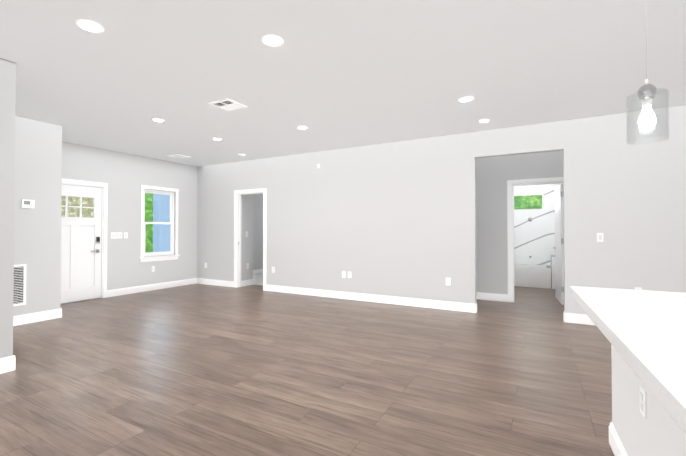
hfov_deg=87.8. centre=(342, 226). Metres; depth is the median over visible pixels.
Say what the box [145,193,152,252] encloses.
trees
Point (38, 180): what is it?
wall
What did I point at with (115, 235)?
light switch
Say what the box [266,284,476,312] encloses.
baseboard
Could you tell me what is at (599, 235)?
light switch
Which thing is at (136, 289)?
baseboard
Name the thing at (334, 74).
ceiling
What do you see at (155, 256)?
window
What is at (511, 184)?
door frame
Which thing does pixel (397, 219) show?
wall
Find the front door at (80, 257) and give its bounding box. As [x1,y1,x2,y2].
[61,184,101,302]
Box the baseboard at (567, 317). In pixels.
[563,311,595,325]
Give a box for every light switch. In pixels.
[111,232,127,238]
[597,233,603,241]
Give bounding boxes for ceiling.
[0,0,685,166]
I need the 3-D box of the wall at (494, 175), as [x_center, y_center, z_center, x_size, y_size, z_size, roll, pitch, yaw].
[2.843,-0.057,6.269,4.000,2.740,0.120,0,-1,29]
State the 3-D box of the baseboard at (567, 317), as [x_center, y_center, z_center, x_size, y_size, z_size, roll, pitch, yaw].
[4.377,1.223,4.075,3.154,0.130,0.044,0,-1,29]
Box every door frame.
[61,178,107,303]
[234,188,266,290]
[507,177,562,301]
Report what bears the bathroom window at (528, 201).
in the wall at (534, 238)
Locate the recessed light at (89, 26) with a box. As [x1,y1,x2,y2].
[75,19,104,32]
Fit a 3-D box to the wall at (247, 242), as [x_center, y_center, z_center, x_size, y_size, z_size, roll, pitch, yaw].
[-2.716,-0.033,8.330,1.270,2.740,0.380,0,-1,29]
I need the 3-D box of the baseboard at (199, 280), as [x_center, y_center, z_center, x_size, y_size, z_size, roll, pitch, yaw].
[-2.888,1.269,8.047,1.165,0.130,0.014,0,-1,29]
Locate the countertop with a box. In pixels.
[570,286,685,455]
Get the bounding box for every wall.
[0,58,15,358]
[13,115,61,315]
[62,141,262,289]
[197,105,685,314]
[241,194,252,280]
[476,151,562,293]
[514,184,558,266]
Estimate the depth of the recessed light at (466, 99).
4.06 m
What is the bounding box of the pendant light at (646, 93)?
[626,34,668,144]
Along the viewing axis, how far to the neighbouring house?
10.80 m
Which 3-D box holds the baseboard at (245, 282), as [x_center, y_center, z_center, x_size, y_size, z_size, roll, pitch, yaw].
[-2.154,1.269,8.006,0.014,0.130,0.380,0,-1,29]
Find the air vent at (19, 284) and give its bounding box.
[13,264,25,305]
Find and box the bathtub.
[514,264,550,288]
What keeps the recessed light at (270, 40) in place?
in the ceiling
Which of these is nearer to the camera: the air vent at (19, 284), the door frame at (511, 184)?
the air vent at (19, 284)
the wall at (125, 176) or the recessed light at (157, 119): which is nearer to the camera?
the recessed light at (157, 119)
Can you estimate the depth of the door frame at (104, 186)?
6.55 m
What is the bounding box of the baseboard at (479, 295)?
[476,292,507,301]
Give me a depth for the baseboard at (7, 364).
3.13 m
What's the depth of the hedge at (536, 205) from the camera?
10.81 m
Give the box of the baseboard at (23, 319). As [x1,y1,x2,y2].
[13,308,61,325]
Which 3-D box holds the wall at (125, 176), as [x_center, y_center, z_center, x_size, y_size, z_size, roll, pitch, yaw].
[-3.340,-0.029,8.638,0.120,2.740,6.880,0,-1,29]
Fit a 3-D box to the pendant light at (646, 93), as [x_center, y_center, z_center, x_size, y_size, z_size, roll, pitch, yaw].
[1.510,-0.952,1.775,0.162,1.055,0.162,0,-1,29]
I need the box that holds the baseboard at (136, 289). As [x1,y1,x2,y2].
[107,278,196,296]
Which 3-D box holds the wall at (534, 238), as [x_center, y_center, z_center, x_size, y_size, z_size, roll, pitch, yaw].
[4.246,-0.029,8.648,1.710,2.740,0.120,0,-1,29]
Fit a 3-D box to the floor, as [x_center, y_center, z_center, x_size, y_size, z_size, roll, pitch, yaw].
[-0.053,1.312,3.577,10.740,0.060,13.120,0,-1,29]
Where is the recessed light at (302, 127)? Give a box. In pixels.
[296,126,308,129]
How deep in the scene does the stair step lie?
8.92 m
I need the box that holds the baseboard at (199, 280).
[197,278,233,286]
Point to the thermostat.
(25, 203)
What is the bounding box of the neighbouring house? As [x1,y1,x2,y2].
[153,194,170,251]
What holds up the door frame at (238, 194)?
attached to the wall at (397, 219)
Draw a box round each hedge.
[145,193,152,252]
[514,194,543,208]
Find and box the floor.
[0,284,613,455]
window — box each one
[139,185,179,261]
[514,193,543,210]
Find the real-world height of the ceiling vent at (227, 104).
0.014 m
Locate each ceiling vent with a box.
[168,154,189,158]
[209,98,246,110]
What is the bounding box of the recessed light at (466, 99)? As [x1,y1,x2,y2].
[458,96,473,101]
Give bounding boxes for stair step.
[253,273,262,284]
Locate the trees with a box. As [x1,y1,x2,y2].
[61,196,93,217]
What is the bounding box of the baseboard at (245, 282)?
[241,279,252,286]
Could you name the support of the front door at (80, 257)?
in the wall at (125, 176)
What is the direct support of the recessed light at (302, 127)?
in the ceiling
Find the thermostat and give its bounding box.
[21,199,34,207]
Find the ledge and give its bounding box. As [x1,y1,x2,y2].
[551,255,554,288]
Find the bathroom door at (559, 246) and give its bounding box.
[553,184,563,304]
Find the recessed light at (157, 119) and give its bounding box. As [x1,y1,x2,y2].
[151,118,165,121]
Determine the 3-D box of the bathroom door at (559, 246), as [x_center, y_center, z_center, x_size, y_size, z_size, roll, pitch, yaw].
[3.767,0.300,6.248,0.081,2.003,0.749,0,-1,23]
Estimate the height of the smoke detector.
0.041 m
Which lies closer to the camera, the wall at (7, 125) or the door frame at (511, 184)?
the wall at (7, 125)
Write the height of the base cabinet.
0.850 m
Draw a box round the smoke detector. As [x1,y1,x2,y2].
[479,119,488,123]
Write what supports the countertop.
on the base cabinet
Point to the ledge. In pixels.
(553, 271)
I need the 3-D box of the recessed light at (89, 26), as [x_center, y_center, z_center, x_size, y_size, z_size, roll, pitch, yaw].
[-1.856,-1.464,2.614,0.178,0.010,0.178,0,-1,29]
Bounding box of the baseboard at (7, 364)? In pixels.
[0,355,15,370]
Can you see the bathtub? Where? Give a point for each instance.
(534, 276)
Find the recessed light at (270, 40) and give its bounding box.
[261,34,283,46]
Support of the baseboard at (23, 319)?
attached to the wall at (38, 180)
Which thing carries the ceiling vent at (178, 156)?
in the ceiling

